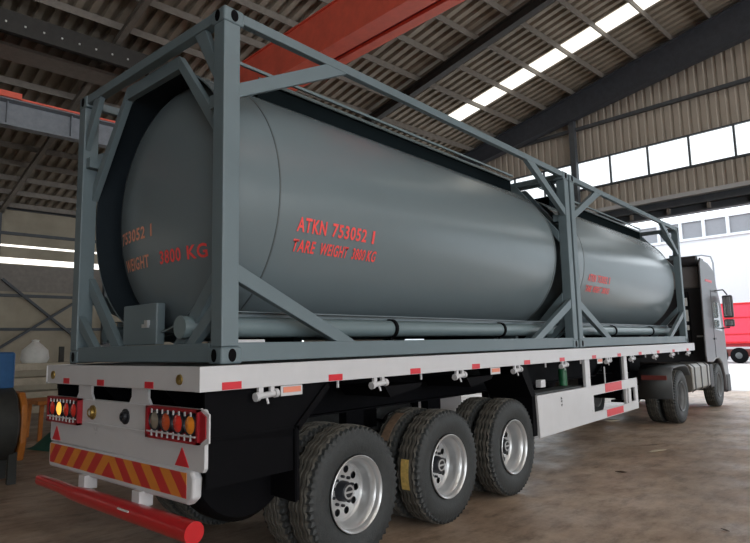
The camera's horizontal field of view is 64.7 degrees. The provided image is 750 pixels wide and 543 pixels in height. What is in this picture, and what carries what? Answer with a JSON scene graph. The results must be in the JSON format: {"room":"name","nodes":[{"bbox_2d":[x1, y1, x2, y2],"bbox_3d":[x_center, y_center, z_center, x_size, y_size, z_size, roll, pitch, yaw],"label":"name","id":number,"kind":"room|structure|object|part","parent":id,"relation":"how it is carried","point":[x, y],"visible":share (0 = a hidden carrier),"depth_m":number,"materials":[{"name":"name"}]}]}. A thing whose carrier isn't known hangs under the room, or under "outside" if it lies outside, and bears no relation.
{"room":"industrial warehouse","nodes":[
{"label":"industrial warehouse","id":0,"kind":"room"},
{"bbox_2d":[0,206,210,390],"bbox_3d":[-23.040,0.481,18.048,51.901,8.060,0.402,6,-10,-44],"label":"wall","id":1,"kind":"structure","parent":0,"point":[36,300],"depth_m":26.11,"materials":[{"name":"grey metal"}]},
{"bbox_2d":[0,244,96,253],"bbox_3d":[-23.204,-1.834,18.451,51.901,0.100,0.040,6,-10,-44],"label":"window","id":2,"kind":"structure","parent":1,"relation":"in","point":[9,245],"depth_m":26.32,"materials":[{"name":"white"}]},
{"bbox_2d":[0,257,98,269],"bbox_3d":[-23.189,-1.189,18.371,51.901,0.260,0.040,6,-10,-44],"label":"window","id":3,"kind":"structure","parent":1,"relation":"in","point":[2,259],"depth_m":26.29,"materials":[{"name":"white glass"}]},
{"bbox_2d":[0,0,749,214],"bbox_3d":[-4.058,-9.411,-0.474,52.201,7.640,55.001,6,-10,-44],"label":"ceiling","id":4,"kind":"structure","parent":0,"point":[515,72],"depth_m":20.04,"materials":[{"name":"grey"}]},
{"bbox_3d":[9.925,-9.225,17.665,0.820,3.926,19.430,6,-10,-44],"label":"skylight panel","id":5,"kind":"part","parent":4,"relation":"part of","materials":[{"name":"white plastic"}]},
{"bbox_2d":[0,390,749,542],"bbox_3d":[25.264,4.616,27.496,165.000,0.002,145.000,6,-10,-44],"label":"floor","id":6,"kind":"structure","parent":0,"point":[694,488],"depth_m":6.69,"materials":[{"name":"concrete"}]},
{"bbox_2d":[0,352,27,484],"bbox_3d":[-5.263,2.016,8.197,0.610,1.780,1.000,6,-10,-44],"label":"machine","id":7,"kind":"object","parent":6,"relation":"on","point":[13,404],"visible":1,"depth_m":8.04,"materials":[{"name":"paint"}]},
{"bbox_3d":[-5.330,2.734,8.447,0.100,0.420,0.100,6,-10,-44],"label":"leg","id":8,"kind":"part","parent":7,"relation":"part of","materials":[{"name":"paint"}]},
{"bbox_3d":[-4.948,2.677,8.056,0.100,0.420,0.100,6,-10,-44],"label":"leg","id":9,"kind":"part","parent":7,"relation":"part of","materials":[{"name":"paint"}]},
{"bbox_3d":[-5.063,2.163,8.357,0.080,0.920,0.820,6,-10,-44],"label":"plate","id":10,"kind":"part","parent":7,"relation":"part of","materials":[{"name":"orange paint"}]},
{"bbox_2d":[27,397,46,441],"bbox_3d":[-6.751,3.071,12.421,0.900,0.805,1.100,6,-10,-44],"label":"stand","id":11,"kind":"object","parent":6,"relation":"on","point":[41,402],"visible":0.31,"depth_m":11.89,"materials":[{"name":"paint"}]},
{"bbox_3d":[-7.316,3.131,12.491,0.102,0.727,0.112,6,-10,-44],"label":"leg","id":12,"kind":"part","parent":11,"relation":"part of","materials":[{"name":"orange paint"}]},
{"bbox_3d":[-6.696,3.038,11.855,0.102,0.728,0.122,6,-10,-44],"label":"leg","id":13,"kind":"part","parent":11,"relation":"part of","materials":[{"name":"orange paint"}]},
{"bbox_2d":[27,432,52,451],"bbox_3d":[-5.497,3.055,11.047,1.600,0.426,1.100,-5,-8,28],"label":"bundle","id":14,"kind":"object","parent":6,"relation":"on","point":[43,444],"visible":0.09,"depth_m":10.80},
{"bbox_2d":[57,347,75,388],"bbox_3d":[-7.423,2.756,14.235,6.100,1.900,1.050,6,-10,-44],"label":"rack","id":15,"kind":"object","parent":6,"relation":"on","point":[61,349],"visible":0.05,"depth_m":14.63,"materials":[{"name":"metal"}]},
{"bbox_2d":[14,377,53,385],"bbox_3d":[-7.152,2.566,14.154,6.650,0.160,0.151,6,-10,-44],"label":"wooden plank","id":16,"kind":"object","parent":15,"relation":"on","point":[33,380],"visible":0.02,"depth_m":13.42,"materials":[{"name":"beige wood"}]},
{"bbox_2d":[31,405,46,413],"bbox_3d":[-7.174,3.197,14.041,6.150,0.160,0.151,6,-10,-44],"label":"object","id":17,"kind":"object","parent":15,"relation":"on","point":[35,409],"visible":0.02,"depth_m":13.45,"materials":[{"name":"beige wood"}]},
{"bbox_2d":[25,390,57,397],"bbox_3d":[-7.235,2.875,14.028,7.200,0.160,0.151,6,-10,-44],"label":"wooden plank","id":18,"kind":"object","parent":15,"relation":"on","point":[36,394],"visible":0.02,"depth_m":13.54,"materials":[{"name":"beige wood"}]},
{"bbox_2d":[15,362,113,370],"bbox_3d":[-7.429,2.222,13.934,7.100,0.160,0.151,6,-10,-44],"label":"wooden plank","id":19,"kind":"object","parent":15,"relation":"on","point":[30,366],"visible":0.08,"depth_m":13.53,"materials":[{"name":"beige wood"}]},
{"bbox_3d":[-7.312,2.302,14.599,6.600,0.160,0.150,6,-10,-44],"label":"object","id":20,"kind":"object","parent":15,"relation":"on","visible":0},
{"bbox_2d":[20,339,48,362],"bbox_3d":[-8.168,1.913,14.228,0.620,0.560,0.620,6,-10,-44],"label":"sack","id":21,"kind":"object","parent":20,"relation":"on","point":[35,352],"visible":0.95,"depth_m":14.02,"materials":[{"name":"white fabric"}]},
{"bbox_2d":[0,89,329,340],"bbox_3d":[-16.358,-1.120,10.612,51.001,9.100,0.600,6,-10,-44],"label":"runway","id":22,"kind":"object","parent":6,"relation":"on","point":[17,113],"visible":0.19,"depth_m":17.53,"materials":[{"name":"orange paint"}]},
{"bbox_3d":[-18.759,-5.817,8.592,24.100,0.170,0.080,6,-10,-44],"label":"conductor rail","id":23,"kind":"part","parent":22,"relation":"part of","materials":[{"name":"metal"}]},
{"bbox_2d":[240,0,464,90],"bbox_3d":[3.953,-6.683,9.721,4.200,1.100,30.950,6,-10,-44],"label":"crane","id":24,"kind":"object","parent":22,"relation":"on","point":[344,31],"visible":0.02,"depth_m":14.25,"materials":[{"name":"orange paint"}]},
{"bbox_3d":[4.235,-6.290,9.692,0.220,0.040,30.600,6,-10,-44],"label":"walkway plate","id":25,"kind":"part","parent":24,"relation":"part of","materials":[{"name":"red metal"}]},
{"bbox_2d":[35,343,694,542],"bbox_3d":[2.108,2.047,9.260,2.577,1.647,12.800,-7,-9,40],"label":"flatbed trailer","id":26,"kind":"object","parent":6,"relation":"on","point":[329,449],"visible":1,"depth_m":4.99,"materials":[{"name":"white paint"}]},
{"bbox_2d":[49,399,56,415],"bbox_3d":[-2.891,1.222,5.323,0.146,0.146,0.042,-7,-9,40],"label":"round lamp","id":27,"kind":"object","parent":26,"relation":"attached to","point":[52,402],"depth_m":5.30,"materials":[{"name":"red plastic"}]},
{"bbox_2d":[55,400,64,416],"bbox_3d":[-2.780,1.208,5.227,0.146,0.146,0.042,-7,-9,40],"label":"round lamp","id":28,"kind":"object","parent":26,"relation":"attached to","point":[59,405],"depth_m":5.20,"materials":[{"name":"yellow plastic"}]},
{"bbox_3d":[-2.735,1.270,5.156,0.600,0.010,0.006,-7,-9,40],"label":"guard rail","id":29,"kind":"part","parent":26,"relation":"part of","materials":[{"name":"silver metal"}]},
{"bbox_2d":[46,395,81,425],"bbox_3d":[-2.726,1.211,5.183,0.650,0.220,0.037,-7,-9,40],"label":"tail light","id":30,"kind":"object","parent":26,"relation":"on","point":[61,410],"depth_m":5.13,"materials":[{"name":"red plastic"}]},
{"bbox_2d":[62,400,71,417],"bbox_3d":[-2.668,1.193,5.132,0.146,0.146,0.042,-7,-9,40],"label":"round lamp","id":31,"kind":"object","parent":26,"relation":"attached to","point":[66,405],"depth_m":5.11,"materials":[{"name":"red plastic"}]},
{"bbox_2d":[69,401,76,418],"bbox_3d":[-2.557,1.179,5.036,0.146,0.146,0.042,-7,-9,40],"label":"round lamp","id":32,"kind":"object","parent":26,"relation":"attached to","point":[72,406],"depth_m":5.01,"materials":[{"name":"red plastic"}]},
{"bbox_3d":[-2.532,1.259,5.830,0.015,0.385,1.120,-7,-9,40],"label":"panel","id":33,"kind":"part","parent":26,"relation":"part of","materials":[{"name":"black plastic"}]},
{"bbox_3d":[1.184,1.435,10.176,0.080,0.164,12.712,-7,-9,40],"label":"rail","id":34,"kind":"part","parent":26,"relation":"part of","materials":[{"name":"white metal"}]},
{"bbox_2d":[87,405,95,419],"bbox_3d":[-2.328,1.156,4.853,0.116,0.116,0.036,-7,-9,40],"label":"socket","id":35,"kind":"object","parent":26,"relation":"attached to","point":[91,412],"depth_m":4.84,"materials":[{"name":"gold metal"}]},
{"bbox_2d":[119,409,129,423],"bbox_3d":[-1.905,1.101,4.490,0.116,0.116,0.036,-7,-9,40],"label":"socket","id":36,"kind":"object","parent":26,"relation":"attached to","point":[124,416],"depth_m":4.47,"materials":[{"name":"grey"}]},
{"bbox_2d":[149,410,160,430],"bbox_3d":[-1.546,1.048,4.167,0.146,0.146,0.042,-7,-9,40],"label":"round lamp","id":37,"kind":"object","parent":26,"relation":"attached to","point":[154,415],"depth_m":4.14,"materials":[{"name":"beige plastic"}]},
{"bbox_2d":[160,411,172,431],"bbox_3d":[-1.432,1.033,4.069,0.146,0.146,0.042,-7,-9,40],"label":"round lamp","id":38,"kind":"object","parent":26,"relation":"attached to","point":[166,420],"depth_m":4.04,"materials":[{"name":"orange plastic"}]},
{"bbox_3d":[-1.386,1.095,3.996,0.615,0.010,0.006,-7,-9,40],"label":"guard rail","id":39,"kind":"part","parent":26,"relation":"part of","materials":[{"name":"white metal"}]},
{"bbox_2d":[145,405,200,444],"bbox_3d":[-1.377,1.036,4.024,0.665,0.220,0.037,-7,-9,40],"label":"tail light","id":40,"kind":"object","parent":26,"relation":"on","point":[170,424],"depth_m":4.00,"materials":[{"name":"red plastic"}]},
{"bbox_2d":[171,412,185,433],"bbox_3d":[-1.318,1.018,3.971,0.146,0.146,0.042,-7,-9,40],"label":"round lamp","id":41,"kind":"object","parent":26,"relation":"attached to","point":[178,420],"depth_m":3.95,"materials":[{"name":"red plastic"}]},
{"bbox_2d":[183,413,195,435],"bbox_3d":[-1.204,1.003,3.873,0.146,0.146,0.042,-7,-9,40],"label":"round lamp","id":42,"kind":"object","parent":26,"relation":"attached to","point":[189,419],"depth_m":3.85,"materials":[{"name":"orange plastic"}]},
{"bbox_3d":[-1.085,1.003,3.790,0.095,0.245,0.011,-7,-9,40],"label":"wing plate","id":43,"kind":"part","parent":26,"relation":"part of","materials":[{"name":"white paint"}]},
{"bbox_3d":[-0.859,1.296,4.140,0.015,0.300,0.740,-7,-9,40],"label":"panel","id":44,"kind":"part","parent":26,"relation":"part of","materials":[{"name":"black plastic"}]},
{"bbox_3d":[-0.754,1.029,4.302,0.015,0.385,1.120,-7,-9,40],"label":"panel","id":45,"kind":"part","parent":26,"relation":"part of","materials":[{"name":"black plastic"}]},
{"bbox_3d":[-0.620,0.882,4.400,0.010,0.075,0.210,-7,-9,40],"label":"marker plate","id":46,"kind":"part","parent":26,"relation":"part of","materials":[{"name":"white paint"}]},
{"bbox_3d":[-0.481,1.290,4.562,0.030,0.838,0.364,-7,-9,40],"label":"mudguard frame","id":47,"kind":"part","parent":26,"relation":"part of","materials":[{"name":"black plastic"}]},
{"bbox_2d":[70,5,578,363],"bbox_3d":[0.003,-0.325,7.203,2.444,2.633,6.064,-7,-9,40],"label":"container","id":48,"kind":"object","parent":26,"relation":"on","point":[256,219],"visible":1,"depth_m":5.36,"materials":[{"name":"grey metal"}]},
{"bbox_3d":[-2.801,-0.424,5.727,0.131,2.355,0.141,-7,-9,40],"label":"corner post","id":49,"kind":"part","parent":48,"relation":"part of","materials":[{"name":"grey metal"}]},
{"bbox_3d":[-0.912,-1.430,8.117,0.063,0.079,5.768,-7,-9,40],"label":"rail","id":50,"kind":"part","parent":48,"relation":"part of","materials":[{"name":"grey metal"}]},
{"bbox_3d":[-1.915,0.670,4.821,2.118,0.133,0.100,-7,-9,40],"label":"rail","id":51,"kind":"part","parent":48,"relation":"part of","materials":[{"name":"grey metal"}]},
{"bbox_3d":[-1.978,-1.776,5.117,2.118,0.084,0.080,-7,-9,40],"label":"rail","id":52,"kind":"part","parent":48,"relation":"part of","materials":[{"name":"grey metal"}]},
{"bbox_3d":[-1.066,-0.649,4.236,0.131,2.355,0.141,-7,-9,40],"label":"corner post","id":53,"kind":"part","parent":48,"relation":"part of","materials":[{"name":"grey metal"}]},
{"bbox_3d":[0.391,-1.623,7.094,0.026,0.103,5.200,-7,-9,40],"label":"walkway rail","id":54,"kind":"part","parent":48,"relation":"part of","materials":[{"name":"grey metal"}]},
{"bbox_3d":[0.863,-1.660,6.592,0.063,0.079,5.768,-7,-9,40],"label":"rail","id":55,"kind":"part","parent":48,"relation":"part of","materials":[{"name":"grey metal"}]},
{"bbox_3d":[0.913,0.789,6.293,0.078,0.133,5.768,-7,-9,40],"label":"rail","id":56,"kind":"part","parent":48,"relation":"part of","materials":[{"name":"grey metal"}]},
{"bbox_3d":[1.929,-1.309,9.591,2.118,0.084,0.080,-7,-9,40],"label":"rail","id":57,"kind":"part","parent":48,"relation":"part of","materials":[{"name":"grey metal"}]},
{"bbox_3d":[2.808,-0.185,8.673,0.131,2.355,0.141,-7,-9,40],"label":"corner post","id":58,"kind":"part","parent":48,"relation":"part of","materials":[{"name":"grey metal"}]},
{"bbox_3d":[2.095,1.242,9.400,2.340,0.006,12.612,-7,-9,40],"label":"deck plate","id":59,"kind":"part","parent":26,"relation":"part of","materials":[{"name":"white metal"}]},
{"bbox_3d":[3.010,1.198,8.606,0.080,0.164,12.712,-7,-9,40],"label":"rail","id":60,"kind":"part","parent":26,"relation":"part of","materials":[{"name":"white metal"}]},
{"bbox_3d":[1.354,1.118,6.660,0.010,0.075,0.210,-7,-9,40],"label":"marker plate","id":61,"kind":"part","parent":26,"relation":"part of","materials":[{"name":"white paint"}]},
{"bbox_3d":[2.716,1.915,10.021,0.600,0.300,0.300,-7,-9,40],"label":"air tank","id":62,"kind":"part","parent":26,"relation":"part of","materials":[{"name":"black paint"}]},
{"bbox_3d":[2.407,1.626,8.125,0.250,0.020,1.500,-7,-9,40],"label":"box lid","id":63,"kind":"part","parent":26,"relation":"part of","materials":[{"name":"white metal"}]},
{"bbox_2d":[558,368,567,385],"bbox_3d":[2.740,1.526,8.643,0.120,0.270,0.118,-7,-9,40],"label":"canister","id":64,"kind":"object","parent":26,"relation":"on","point":[562,374],"depth_m":8.59,"materials":[{"name":"green metal"}]},
{"bbox_3d":[3.111,1.704,8.674,0.045,0.828,0.180,-7,-9,40],"label":"guard post","id":65,"kind":"part","parent":26,"relation":"part of","materials":[{"name":"white metal"}]},
{"bbox_2d":[497,174,687,347],"bbox_3d":[4.011,0.154,11.793,2.444,2.633,6.064,-7,-9,40],"label":"container","id":66,"kind":"object","parent":26,"relation":"on","point":[623,283],"visible":0.47,"depth_m":10.69,"materials":[{"name":"grey metal"}]},
{"bbox_3d":[2.030,-1.296,9.708,2.118,0.084,0.080,-7,-9,40],"label":"rail","id":67,"kind":"part","parent":66,"relation":"part of","materials":[{"name":"grey metal"}]},
{"bbox_3d":[2.942,-0.169,8.826,0.131,2.355,0.141,-7,-9,40],"label":"corner post","id":68,"kind":"part","parent":66,"relation":"part of","materials":[{"name":"grey metal"}]},
{"bbox_3d":[4.399,-1.143,11.685,0.026,0.103,5.200,-7,-9,40],"label":"walkway rail","id":69,"kind":"part","parent":66,"relation":"part of","materials":[{"name":"grey metal"}]},
{"bbox_3d":[4.871,-1.180,11.182,0.063,0.079,5.768,-7,-9,40],"label":"rail","id":70,"kind":"part","parent":66,"relation":"part of","materials":[{"name":"grey metal"}]},
{"bbox_3d":[4.921,1.268,10.883,0.078,0.133,5.768,-7,-9,40],"label":"rail","id":71,"kind":"part","parent":66,"relation":"part of","materials":[{"name":"grey metal"}]},
{"bbox_3d":[5.937,-0.829,14.182,2.118,0.084,0.080,-7,-9,40],"label":"rail","id":72,"kind":"part","parent":66,"relation":"part of","materials":[{"name":"grey metal"}]},
{"bbox_3d":[6.817,0.294,13.264,0.131,2.355,0.141,-7,-9,40],"label":"corner post","id":73,"kind":"part","parent":66,"relation":"part of","materials":[{"name":"grey metal"}]},
{"bbox_3d":[4.342,1.846,10.574,0.230,0.940,0.230,-7,-9,40],"label":"landing leg","id":74,"kind":"part","parent":26,"relation":"part of","materials":[{"name":"black paint"}]},
{"bbox_3d":[4.193,1.834,9.913,0.045,0.828,0.150,-7,-9,40],"label":"guard post","id":75,"kind":"part","parent":26,"relation":"part of","materials":[{"name":"white metal"}]},
{"bbox_2d":[555,255,734,422],"bbox_3d":[6.654,1.524,14.661,3.020,3.813,6.270,-7,-9,40],"label":"truck","id":76,"kind":"object","parent":6,"relation":"on","point":[664,383],"visible":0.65,"depth_m":14.72,"materials":[{"name":"silver metal"}]},
{"bbox_3d":[6.273,2.498,14.711,0.070,0.240,6.000,-7,-9,40],"label":"frame rail","id":77,"kind":"part","parent":76,"relation":"part of","materials":[{"name":"white metal"}]},
{"bbox_3d":[6.900,2.417,14.173,0.070,0.240,6.000,-7,-9,40],"label":"frame rail","id":78,"kind":"part","parent":76,"relation":"part of","materials":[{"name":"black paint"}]},
{"bbox_2d":[641,375,666,379],"bbox_3d":[5.636,2.146,11.965,0.480,0.090,0.025,-7,-9,40],"label":"tail lamp","id":79,"kind":"object","parent":76,"relation":"attached to","point":[643,377],"depth_m":11.95,"materials":[{"name":"red plastic"}]},
{"bbox_3d":[7.367,2.474,13.992,0.640,0.620,1.650,-7,-9,40],"label":"fuel tank","id":80,"kind":"part","parent":76,"relation":"part of","materials":[{"name":"metal"}]},
{"bbox_2d":[694,254,715,282],"bbox_3d":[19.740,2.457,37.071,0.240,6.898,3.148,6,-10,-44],"label":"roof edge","id":81,"kind":"object","parent":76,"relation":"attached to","point":[701,254],"visible":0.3,"depth_m":36.32,"materials":[{"name":"grey metal"}]},
{"bbox_2d":[714,289,734,328],"bbox_3d":[9.258,0.994,15.732,0.375,1.056,0.630,-7,-9,40],"label":"mirror","id":82,"kind":"object","parent":76,"relation":"attached to","point":[727,300],"depth_m":15.80,"materials":[{"name":"black glass"}]},
{"bbox_2d":[648,449,665,452],"bbox_3d":[4.434,2.812,9.294,0.420,0.024,0.092,2,-8,-28],"label":"paper scrap","id":83,"kind":"object","parent":6,"relation":"on","point":[655,450],"visible":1,"depth_m":9.31,"materials":[{"name":"beige paper"}]},
{"bbox_2d":[303,39,749,341],"bbox_3d":[14.543,-3.913,16.876,0.592,14.790,55.000,6,-10,-44],"label":"wall","id":84,"kind":"structure","parent":0,"point":[713,92],"depth_m":21.30,"materials":[{"name":"grey metal"}]},
{"bbox_2d":[510,119,749,198],"bbox_3d":[14.405,-4.715,17.253,0.134,1.180,54.960,6,-10,-44],"label":"window","id":85,"kind":"structure","parent":84,"relation":"in","point":[730,141],"depth_m":21.35,"materials":[{"name":"white glass"}]},
{"bbox_3d":[11.018,-2.679,20.280,0.400,0.140,29.400,6,-10,-44],"label":"header rail","id":86,"kind":"part","parent":84,"relation":"part of","materials":[{"name":"brown metal"}]},
{"bbox_2d":[728,360,749,390],"bbox_3d":[49.097,6.919,50.422,96.700,0.001,145.000,6,-10,-44],"label":"pavement","id":87,"kind":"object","parent":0,"point":[739,373],"depth_m":27.09,"materials":[{"name":"white concrete"}]},
{"bbox_2d":[405,210,749,359],"bbox_3d":[37.363,0.549,43.415,10.151,11.450,110.001,6,-10,-44],"label":"building","id":88,"kind":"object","parent":87,"relation":"on","point":[725,238],"visible":0.12,"depth_m":46.78,"materials":[{"name":"white paint"}]},
{"bbox_3d":[33.696,-3.790,40.471,0.200,0.200,110.000,6,-10,-44],"label":"sill","id":89,"kind":"part","parent":88,"relation":"part of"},
{"bbox_2d":[721,302,749,362],"bbox_3d":[25.207,4.165,40.152,2.440,4.020,15.000,6,-10,-44],"label":"trailer","id":90,"kind":"object","parent":87,"relation":"on","point":[738,335],"visible":0.24,"depth_m":39.44,"materials":[{"name":"red paint"}]}
]}

